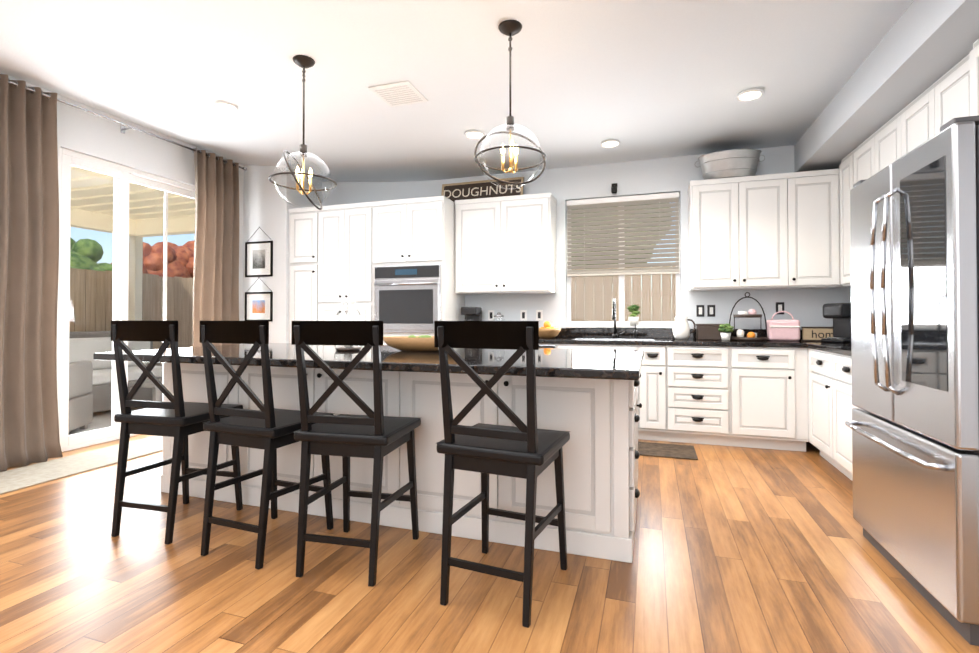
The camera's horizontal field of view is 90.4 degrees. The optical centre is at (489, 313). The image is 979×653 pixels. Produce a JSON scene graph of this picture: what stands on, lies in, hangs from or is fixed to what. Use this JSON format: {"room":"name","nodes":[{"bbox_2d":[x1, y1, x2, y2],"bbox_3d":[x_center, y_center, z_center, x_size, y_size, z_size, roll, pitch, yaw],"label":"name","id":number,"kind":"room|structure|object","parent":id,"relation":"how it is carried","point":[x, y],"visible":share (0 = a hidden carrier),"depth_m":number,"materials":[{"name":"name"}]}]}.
{"room":"kitchen","nodes":[
{"label":"kitchen","id":0,"kind":"room"},
{"bbox_2d":[0,73,243,320],"bbox_3d":[-4.197,-0.365,2.418,0.150,3.020,8.620,0,-1,18],"label":"wall","id":1,"kind":"structure","parent":0,"point":[86,133],"depth_m":4.59,"materials":[{"name":"paint"}]},
{"bbox_2d":[56,146,194,451],"bbox_3d":[-3.391,-0.107,4.787,0.119,2.560,1.570,0,-1,18],"label":"sliding door","id":2,"kind":"structure","parent":1,"relation":"attached to","point":[124,176],"depth_m":4.44,"materials":[{"name":"clear glass"}]},
{"bbox_2d":[9,81,246,170],"bbox_3d":[-3.351,-1.715,4.487,0.164,0.070,2.698,0,-1,18],"label":"curtain rod","id":3,"kind":"object","parent":1,"relation":"attached to","point":[123,129],"visible":0.67,"depth_m":4.45,"materials":[{"name":"silver metal"}]},
{"bbox_2d":[0,74,62,471],"bbox_3d":[-3.559,-0.304,3.635,0.128,2.903,0.620,0,-1,18],"label":"curtain","id":4,"kind":"object","parent":3,"relation":"hanging from","point":[29,259],"visible":0.94,"depth_m":3.75,"materials":[{"name":"fabric"}]},
{"bbox_2d":[193,147,238,346],"bbox_3d":[-2.994,-0.284,5.333,0.130,2.903,0.660,0,-1,18],"label":"curtain","id":5,"kind":"object","parent":3,"relation":"hanging from","point":[216,273],"visible":0.71,"depth_m":5.34,"materials":[{"name":"fabric"}]},
{"bbox_2d":[243,165,321,342],"bbox_3d":[-2.571,-0.322,6.077,0.636,3.020,0.650,0,-1,18],"label":"wall","id":6,"kind":"structure","parent":0,"point":[266,207],"depth_m":5.75,"materials":[{"name":"paint"}]},
{"bbox_2d":[245,227,272,276],"bbox_3d":[-2.741,-0.734,5.783,0.400,0.597,0.020,0,-1,18],"label":"picture frame","id":7,"kind":"object","parent":6,"relation":"attached to","point":[258,258],"visible":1,"depth_m":5.78,"materials":[{"name":"black metal"}]},
{"bbox_2d":[245,277,272,320],"bbox_3d":[-2.741,-0.169,5.776,0.400,0.527,0.020,0,-1,18],"label":"picture frame","id":8,"kind":"object","parent":6,"relation":"attached to","point":[258,306],"visible":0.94,"depth_m":5.77,"materials":[{"name":"black metal"}]},
{"bbox_2d":[0,0,913,181],"bbox_3d":[-0.984,-1.836,1.450,6.870,0.400,8.770,0,-1,18],"label":"ceiling","id":9,"kind":"structure","parent":0,"point":[646,79],"depth_m":3.29,"materials":[{"name":"paint"}]},
{"bbox_2d":[213,101,237,111],"bbox_3d":[-2.093,-1.641,3.860,0.180,0.024,0.180,0,-1,18],"label":"recessed light","id":10,"kind":"object","parent":9,"relation":"in","point":[224,106],"visible":1,"depth_m":3.86,"materials":[{"name":"beige plastic"}]},
{"bbox_2d":[269,55,336,209],"bbox_3d":[-1.186,-1.140,3.105,0.406,0.950,0.406,0,-1,18],"label":"pendant light","id":11,"kind":"object","parent":9,"relation":"hanging from","point":[304,62],"visible":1,"depth_m":3.09,"materials":[{"name":"clear glass"}]},
{"bbox_2d":[368,81,427,106],"bbox_3d":[-0.663,-1.603,3.571,0.320,0.015,0.320,0,-1,18],"label":"ceiling vent","id":12,"kind":"object","parent":9,"relation":"in","point":[400,94],"visible":1,"depth_m":3.54,"materials":[{"name":"white metal"}]},
{"bbox_2d":[465,130,484,138],"bbox_3d":[-0.129,-1.590,4.327,0.180,0.024,0.180,0,-1,18],"label":"recessed light","id":13,"kind":"object","parent":9,"relation":"in","point":[474,134],"visible":1,"depth_m":4.32,"materials":[{"name":"beige plastic"}]},
{"bbox_2d":[474,20,546,188],"bbox_3d":[0.117,-1.160,2.747,0.406,0.920,0.406,0,-1,18],"label":"pendant light","id":14,"kind":"object","parent":9,"relation":"hanging from","point":[509,28],"visible":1,"depth_m":2.73,"materials":[{"name":"clear glass"}]},
{"bbox_2d":[601,139,619,147],"bbox_3d":[1.131,-1.588,4.551,0.180,0.024,0.180,0,-1,18],"label":"recessed light","id":15,"kind":"object","parent":9,"relation":"in","point":[611,143],"visible":1,"depth_m":4.54,"materials":[{"name":"beige"}]},
{"bbox_2d":[736,88,763,100],"bbox_3d":[1.908,-1.599,3.562,0.180,0.024,0.180,0,-1,18],"label":"recessed light","id":16,"kind":"object","parent":9,"relation":"in","point":[751,94],"visible":1,"depth_m":3.55,"materials":[{"name":"beige plastic"}]},
{"bbox_2d":[0,435,978,652],"bbox_3d":[-0.984,1.194,1.414,6.870,0.120,8.770,0,-1,18],"label":"floor","id":17,"kind":"structure","parent":0,"point":[736,549],"depth_m":2.07,"materials":[{"name":"brown wood"}]},
{"bbox_2d":[0,436,162,494],"bbox_3d":[-3.148,1.156,3.833,0.540,0.011,1.600,0,-1,18],"label":"area rug","id":18,"kind":"object","parent":17,"relation":"on","point":[30,475],"visible":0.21,"depth_m":3.67,"materials":[{"name":"beige fabric"}]},
{"bbox_2d":[111,320,242,544],"bbox_3d":[-1.707,0.594,2.686,0.450,1.111,0.478,0,-1,14],"label":"stool","id":19,"kind":"object","parent":17,"relation":"on","point":[178,418],"visible":0.81,"depth_m":2.51,"materials":[{"name":"black paint"}]},
{"bbox_2d":[199,321,334,569],"bbox_3d":[-1.109,0.591,2.459,0.471,1.111,0.495,0,-1,18],"label":"stool","id":20,"kind":"object","parent":17,"relation":"on","point":[268,428],"visible":0.79,"depth_m":2.29,"materials":[{"name":"black paint"}]},
{"bbox_2d":[291,321,420,586],"bbox_3d":[-0.611,0.590,2.303,0.450,1.111,0.478,0,-1,12],"label":"stool","id":21,"kind":"object","parent":17,"relation":"on","point":[377,435],"visible":1,"depth_m":2.12,"materials":[{"name":"black paint"}]},
{"bbox_2d":[289,196,464,344],"bbox_3d":[-1.328,-0.021,5.654,1.980,2.410,0.656,0,-1,18],"label":"cabinet","id":22,"kind":"object","parent":17,"relation":"on","point":[337,253],"visible":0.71,"depth_m":5.39,"materials":[{"name":"white wood"}]},
{"bbox_2d":[374,264,440,332],"bbox_3d":[-0.895,-0.152,5.165,0.780,0.720,0.096,0,-1,18],"label":"wall oven","id":23,"kind":"object","parent":22,"relation":"attached to","point":[407,299],"visible":0.88,"depth_m":5.16,"materials":[{"name":"silver metal"}]},
{"bbox_2d":[161,363,641,562],"bbox_3d":[-0.579,0.714,3.109,2.965,0.880,0.971,0,-1,18],"label":"kitchen island","id":24,"kind":"object","parent":17,"relation":"on","point":[588,398],"depth_m":2.49,"materials":[{"name":"white wood"}]},
{"bbox_2d":[93,343,643,382],"bbox_3d":[-0.657,0.252,2.976,3.035,0.040,1.320,0,-1,18],"label":"island countertop","id":25,"kind":"structure","parent":24,"relation":"on","point":[550,363],"depth_m":2.44,"materials":[{"name":"black stone"}]},
{"bbox_2d":[334,292,361,350],"bbox_3d":[-0.889,0.047,3.066,0.160,0.368,0.160,0,-1,18],"label":"glass lantern","id":26,"kind":"object","parent":25,"relation":"on","point":[347,348],"visible":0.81,"depth_m":3.04,"materials":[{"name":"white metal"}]},
{"bbox_2d":[383,335,438,350],"bbox_3d":[-0.421,0.180,3.014,0.535,0.100,0.248,0,-1,18],"label":"dough bowl","id":27,"kind":"object","parent":25,"relation":"on","point":[415,343],"visible":0.79,"depth_m":2.94,"materials":[{"name":"brown wood"}]},
{"bbox_2d":[434,321,570,627],"bbox_3d":[0.067,0.587,2.052,0.450,1.111,0.478,0,-1,23],"label":"stool","id":28,"kind":"object","parent":17,"relation":"on","point":[530,452],"visible":1,"depth_m":1.89,"materials":[{"name":"black paint"}]},
{"bbox_2d":[539,344,566,347],"bbox_3d":[0.458,0.737,5.057,0.742,0.880,0.650,0,-1,18],"label":"base cabinet","id":29,"kind":"object","parent":17,"relation":"on","point":[540,345],"depth_m":4.70,"materials":[{"name":"white wood"}]},
{"bbox_2d":[567,344,646,439],"bbox_3d":[1.133,0.734,4.833,0.820,0.880,0.650,0,-1,18],"label":"base cabinet","id":30,"kind":"object","parent":17,"relation":"on","point":[642,388],"depth_m":4.45,"materials":[{"name":"white wood"}]},
{"bbox_2d":[647,344,666,440],"bbox_3d":[1.536,0.732,4.700,0.314,0.880,0.650,0,-1,18],"label":"base cabinet","id":31,"kind":"object","parent":17,"relation":"on","point":[656,353],"depth_m":4.40,"materials":[{"name":"white wood"}]},
{"bbox_2d":[638,442,697,459],"bbox_3d":[1.100,1.161,4.253,1.300,0.011,0.430,0,-1,18],"label":"area rug","id":32,"kind":"object","parent":17,"relation":"on","point":[677,451],"visible":0.44,"depth_m":4.09,"materials":[{"name":"fabric"}]},
{"bbox_2d":[667,344,730,445],"bbox_3d":[1.932,0.731,4.569,0.656,0.880,0.650,0,-1,18],"label":"base cabinet","id":33,"kind":"object","parent":17,"relation":"on","point":[696,373],"depth_m":4.29,"materials":[{"name":"white wood"}]},
{"bbox_2d":[727,344,802,450],"bbox_3d":[2.446,0.728,4.369,0.593,0.880,0.706,0,-1,18],"label":"base cabinet","id":34,"kind":"object","parent":17,"relation":"on","point":[786,395],"depth_m":4.13,"materials":[{"name":"white wood"}]},
{"bbox_2d":[539,336,850,343],"bbox_3d":[1.490,0.273,4.728,3.942,0.040,0.636,0,-1,18],"label":"countertop","id":35,"kind":"structure","parent":34,"relation":"on","point":[558,339],"depth_m":4.49,"materials":[{"name":"black stone"}]},
{"bbox_2d":[461,307,481,320],"bbox_3d":[-0.201,0.093,5.396,0.180,0.330,0.202,0,-1,18],"label":"coffee maker","id":36,"kind":"object","parent":35,"relation":"on","point":[472,313],"visible":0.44,"depth_m":5.33,"materials":[{"name":"black plastic"}]},
{"bbox_2d":[494,312,503,318],"bbox_3d":[0.103,0.122,5.296,0.130,0.270,0.130,0,-1,18],"label":"glass canister","id":37,"kind":"object","parent":35,"relation":"on","point":[498,314],"visible":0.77,"depth_m":5.27,"materials":[{"name":"clear glass"}]},
{"bbox_2d":[539,321,560,337],"bbox_3d":[0.606,0.168,5.098,0.290,0.175,0.290,0,-1,18],"label":"fruit bowl","id":38,"kind":"object","parent":35,"relation":"on","point":[547,330],"visible":0.94,"depth_m":5.00,"materials":[{"name":"brown wood"}]},
{"bbox_2d":[612,299,636,337],"bbox_3d":[1.353,0.052,4.890,0.245,0.401,0.224,0,-1,18],"label":"faucet","id":39,"kind":"object","parent":35,"relation":"on","point":[614,335],"visible":1,"depth_m":4.93,"materials":[{"name":"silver metal"}]},
{"bbox_2d":[673,317,695,339],"bbox_3d":[1.883,0.143,4.707,0.206,0.215,0.156,0,-1,18],"label":"pitcher","id":40,"kind":"object","parent":35,"relation":"on","point":[681,329],"visible":1,"depth_m":4.66,"materials":[{"name":"white ceramic"}]},
{"bbox_2d":[695,324,727,339],"bbox_3d":[2.122,0.175,4.648,0.270,0.150,0.190,0,-1,18],"label":"box","id":41,"kind":"object","parent":35,"relation":"on","point":[707,332],"visible":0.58,"depth_m":4.57,"materials":[{"name":"brown wood"}]},
{"bbox_2d":[718,323,733,340],"bbox_3d":[2.164,0.169,4.455,0.134,0.156,0.142,0,-1,18],"label":"potted plant","id":42,"kind":"object","parent":35,"relation":"on","point":[727,328],"visible":1,"depth_m":4.43,"materials":[{"name":"green plant"}]},
{"bbox_2d":[729,292,767,340],"bbox_3d":[2.391,0.025,4.508,0.320,0.445,0.320,0,-1,18],"label":"tiered tray","id":43,"kind":"object","parent":35,"relation":"on","point":[750,336],"visible":0.98,"depth_m":4.46,"materials":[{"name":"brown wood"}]},
{"bbox_2d":[766,311,799,340],"bbox_3d":[2.685,0.112,4.457,0.250,0.271,0.180,0,-1,18],"label":"bag","id":44,"kind":"object","parent":35,"relation":"on","point":[783,330],"visible":0.96,"depth_m":4.38,"materials":[{"name":"fabric"}]},
{"bbox_2d":[801,327,832,340],"bbox_3d":[2.993,0.182,4.336,0.370,0.127,0.045,0,-1,18],"label":"block","id":45,"kind":"object","parent":35,"relation":"on","point":[806,333],"visible":0.46,"depth_m":4.34,"materials":[{"name":"brown wood"}]},
{"bbox_2d":[812,330,832,337],"bbox_3d":[2.988,0.184,4.317,0.221,0.069,0.002,0,-1,18],"label":"home sign","id":46,"kind":"object","parent":45,"relation":"attached to","point":[821,333],"visible":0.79,"depth_m":4.33,"materials":[{"name":"black"}]},
{"bbox_2d":[821,303,850,342],"bbox_3d":[3.005,0.079,4.136,0.260,0.330,0.200,0,-1,-17],"label":"coffee machine","id":47,"kind":"object","parent":35,"relation":"on","point":[839,314],"visible":0.75,"depth_m":4.10,"materials":[{"name":"black plastic"}]},
{"bbox_2d":[803,344,851,355],"bbox_3d":[2.686,0.254,3.159,0.686,0.040,1.590,0,-1,18],"label":"countertop","id":48,"kind":"structure","parent":34,"relation":"on","point":[830,347],"depth_m":3.52,"materials":[{"name":"black stone"}]},
{"bbox_2d":[795,348,830,462],"bbox_3d":[2.803,0.720,3.620,0.756,0.880,0.691,0,-1,18],"label":"base cabinet","id":49,"kind":"object","parent":17,"relation":"on","point":[812,365],"depth_m":3.86,"materials":[{"name":"white wood"}]},
{"bbox_2d":[823,348,850,479],"bbox_3d":[2.657,0.713,3.089,0.700,0.880,0.671,0,-1,18],"label":"base cabinet","id":50,"kind":"object","parent":17,"relation":"on","point":[840,361],"depth_m":3.31,"materials":[{"name":"white wood"}]},
{"bbox_2d":[851,356,857,480],"bbox_3d":[2.511,0.708,2.648,0.700,0.880,0.520,0,-1,18],"label":"base cabinet","id":51,"kind":"object","parent":17,"relation":"on","point":[852,406],"depth_m":3.13,"materials":[{"name":"white wood"}]},
{"bbox_2d":[845,115,978,645],"bbox_3d":[2.136,0.229,1.988,0.941,1.822,0.930,0,-1,18],"label":"refrigerator","id":52,"kind":"object","parent":17,"relation":"on","point":[913,424],"visible":1,"depth_m":1.88,"materials":[{"name":"silver metal"}]},
{"bbox_2d":[322,145,850,328],"bbox_3d":[0.371,-0.328,5.524,6.870,3.020,0.150,0,-1,18],"label":"wall","id":53,"kind":"structure","parent":0,"point":[562,186],"depth_m":5.10,"materials":[{"name":"paint"}]},
{"bbox_2d":[488,310,493,319],"bbox_3d":[0.019,0.022,5.552,0.072,0.116,0.008,0,-1,18],"label":"electrical outlet plate","id":54,"kind":"object","parent":53,"relation":"attached to","point":[490,312],"depth_m":5.55,"materials":[{"name":"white plastic"}]},
{"bbox_2d":[455,193,556,294],"bbox_3d":[0.170,-0.733,5.314,1.070,1.024,0.376,0,-1,18],"label":"upper cabinet","id":55,"kind":"object","parent":53,"relation":"attached to","point":[505,244],"visible":1,"depth_m":5.16,"materials":[{"name":"white wood"}]},
{"bbox_2d":[441,177,523,201],"bbox_3d":[-0.092,-1.377,5.520,0.980,0.270,0.086,0,-1,18],"label":"sign","id":56,"kind":"object","parent":55,"relation":"on","point":[466,186],"visible":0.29,"depth_m":5.52,"materials":[{"name":"brown wood"}]},
{"bbox_2d":[443,184,520,197],"bbox_3d":[-0.092,-1.384,5.509,0.929,0.105,0.004,0,-13,18],"label":"lettering","id":57,"kind":"object","parent":56,"relation":"attached to","point":[486,190],"visible":0.88,"depth_m":5.51,"materials":[{"name":"beige"}]},
{"bbox_2d":[520,310,526,320],"bbox_3d":[0.379,0.021,5.433,0.072,0.116,0.008,0,-1,18],"label":"electrical outlet plate","id":58,"kind":"object","parent":53,"relation":"attached to","point":[523,313],"depth_m":5.43,"materials":[{"name":"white plastic"}]},
{"bbox_2d":[536,310,542,320],"bbox_3d":[0.550,0.020,5.376,0.072,0.116,0.008,0,-1,18],"label":"electrical outlet plate","id":59,"kind":"object","parent":53,"relation":"attached to","point":[539,313],"depth_m":5.37,"materials":[{"name":"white plastic"}]},
{"bbox_2d":[611,183,616,193],"bbox_3d":[1.308,-1.313,5.101,0.060,0.115,0.084,0,-1,18],"label":"camera","id":60,"kind":"object","parent":53,"relation":"attached to","point":[614,188],"visible":1,"depth_m":5.07,"materials":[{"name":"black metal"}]},
{"bbox_2d":[565,193,680,327],"bbox_3d":[1.398,-0.545,5.160,1.170,1.395,0.140,0,-1,18],"label":"window","id":61,"kind":"structure","parent":53,"relation":"in","point":[621,323],"depth_m":5.17,"materials":[{"name":"clear glass"}]},
{"bbox_2d":[566,192,678,276],"bbox_3d":[1.394,-0.818,5.149,1.150,0.830,0.060,0,-1,18],"label":"window blinds","id":62,"kind":"object","parent":61,"relation":"attached to","point":[583,206],"visible":1,"depth_m":5.13,"materials":[{"name":"beige wood"}]},
{"bbox_2d":[627,305,640,324],"bbox_3d":[1.504,0.016,5.072,0.138,0.218,0.118,0,-1,18],"label":"potted plant","id":63,"kind":"object","parent":61,"relation":"on","point":[632,317],"visible":1,"depth_m":5.04,"materials":[{"name":"green plant"}]},
{"bbox_2d":[557,328,801,339],"bbox_3d":[1.587,0.206,5.020,3.942,0.100,0.021,0,-1,18],"label":"backsplash","id":64,"kind":"structure","parent":53,"relation":"attached to","point":[648,334],"depth_m":5.01,"materials":[{"name":"black stone"}]},
{"bbox_2d":[696,305,703,316],"bbox_3d":[2.107,-0.026,4.861,0.072,0.116,0.008,0,-1,18],"label":"electrical outlet plate","id":65,"kind":"object","parent":53,"relation":"attached to","point":[699,311],"depth_m":4.86,"materials":[{"name":"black plastic"}]},
{"bbox_2d":[707,305,714,316],"bbox_3d":[2.202,-0.026,4.829,0.072,0.116,0.008,0,-1,18],"label":"electrical outlet plate","id":66,"kind":"object","parent":53,"relation":"attached to","point":[710,308],"depth_m":4.83,"materials":[{"name":"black plastic"}]},
{"bbox_2d":[687,169,840,290],"bbox_3d":[2.516,-0.742,4.537,1.218,1.024,0.376,0,-1,18],"label":"upper cabinet","id":67,"kind":"object","parent":53,"relation":"attached to","point":[771,231],"visible":0.98,"depth_m":4.38,"materials":[{"name":"white wood"}]},
{"bbox_2d":[694,149,764,179],"bbox_3d":[2.274,-1.377,4.616,0.608,0.245,0.341,0,-1,18],"label":"tub","id":68,"kind":"object","parent":67,"relation":"on","point":[730,163],"visible":0.85,"depth_m":4.49,"materials":[{"name":"metal"}]},
{"bbox_2d":[776,302,783,313],"bbox_3d":[2.772,-0.048,4.641,0.072,0.116,0.008,0,-1,18],"label":"electrical outlet plate","id":69,"kind":"object","parent":53,"relation":"attached to","point":[779,305],"depth_m":4.64,"materials":[{"name":"black plastic"}]},
{"bbox_2d":[794,0,978,171],"bbox_3d":[1.850,-1.512,0.507,0.600,0.270,8.470,0,-1,18],"label":"soffit","id":70,"kind":"structure","parent":0,"point":[922,46],"depth_m":2.88,"materials":[{"name":"paint"}]},
{"bbox_3d":[2.182,-0.390,0.305,0.150,3.020,8.620,0,-1,18],"label":"wall","id":71,"kind":"structure","parent":0,"visible":0},
{"bbox_2d":[839,156,846,285],"bbox_3d":[3.131,-0.784,3.978,0.347,1.096,0.391,0,-1,18],"label":"upper cabinet","id":72,"kind":"object","parent":71,"relation":"attached to","point":[843,166],"depth_m":4.12,"materials":[{"name":"white wood"}]},
{"bbox_2d":[847,139,866,285],"bbox_3d":[3.030,-0.787,3.674,0.347,1.096,0.532,0,-1,18],"label":"upper cabinet","id":73,"kind":"object","parent":71,"relation":"attached to","point":[857,159],"depth_m":3.93,"materials":[{"name":"white wood"}]},
{"bbox_2d":[867,93,922,178],"bbox_3d":[2.843,-0.794,3.107,0.347,1.096,0.904,0,-1,18],"label":"upper cabinet","id":74,"kind":"object","parent":71,"relation":"attached to","point":[903,132],"depth_m":3.24,"materials":[{"name":"white wood"}]},
{"bbox_2d":[923,59,962,142],"bbox_3d":[2.668,-0.800,2.579,0.347,1.096,0.452,0,-1,18],"label":"upper cabinet","id":75,"kind":"object","parent":71,"relation":"attached to","point":[933,108],"depth_m":2.72,"materials":[{"name":"white wood"}]},
{"bbox_2d":[963,39,978,116],"bbox_3d":[2.414,-1.039,1.879,0.387,0.635,1.040,0,-1,18],"label":"upper cabinet","id":76,"kind":"object","parent":71,"relation":"attached to","point":[971,61],"depth_m":2.41,"materials":[{"name":"white wood"}]},
{"label":"outside","id":77,"kind":"structure","parent":0,"visible":0},
{"bbox_2d":[68,407,144,434],"bbox_3d":[-2.486,1.256,5.035,24.000,0.120,24.000,0,-1,18],"label":"ground","id":78,"kind":"structure","parent":77,"point":[96,424],"depth_m":5.35,"materials":[{"name":"concrete"}]},
{"bbox_2d":[68,361,92,431],"bbox_3d":[-4.478,0.701,4.595,0.900,0.980,0.840,0,-1,-17],"label":"patio chair","id":79,"kind":"object","parent":78,"relation":"on","point":[78,387],"depth_m":4.87,"materials":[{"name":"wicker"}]},
{"bbox_2d":[69,331,162,412],"bbox_3d":[-4.860,0.719,6.143,0.840,0.980,1.700,0,-1,18],"label":"sofa","id":80,"kind":"object","parent":78,"relation":"on","point":[102,375],"depth_m":6.12,"materials":[{"name":"fabric"}]},
{"bbox_2d":[69,268,192,348],"bbox_3d":[-5.736,0.287,7.702,0.060,1.882,13.000,0,-1,18],"label":"fence","id":81,"kind":"object","parent":78,"relation":"on","point":[175,309],"depth_m":7.69,"materials":[{"name":"brown wood"}]},
{"bbox_2d":[71,165,194,320],"bbox_3d":[-5.246,-0.184,4.169,2.935,2.740,6.590,0,-1,18],"label":"roof","id":82,"kind":"structure","parent":78,"relation":"on","point":[147,219],"depth_m":6.91,"materials":[{"name":"beige"}]},
{"bbox_2d":[128,377,162,400],"bbox_3d":[-3.761,0.991,5.881,0.550,0.430,1.000,0,-1,18],"label":"patio table","id":83,"kind":"object","parent":78,"relation":"on","point":[155,389],"depth_m":5.38,"materials":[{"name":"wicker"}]},
{"bbox_2d":[111,241,193,277],"bbox_3d":[-6.580,-0.198,10.100,2.067,2.908,2.996,0,-1,18],"label":"tree","id":84,"kind":"object","parent":78,"relation":"on","point":[154,261],"depth_m":9.29,"materials":[{"name":"red plant"}]},
{"bbox_2d":[70,203,670,283],"bbox_3d":[-1.156,-0.784,7.984,14.420,4.031,7.875,0,-1,18],"label":"tree","id":85,"kind":"object","parent":78,"relation":"on","point":[78,247],"depth_m":8.11,"materials":[{"name":"green plant"}]},
{"bbox_2d":[571,266,675,320],"bbox_3d":[0.607,0.263,7.835,11.880,1.932,0.060,0,-1,18],"label":"fence","id":86,"kind":"object","parent":78,"relation":"on","point":[595,311],"depth_m":7.33,"materials":[{"name":"brown wood"}]}
]}

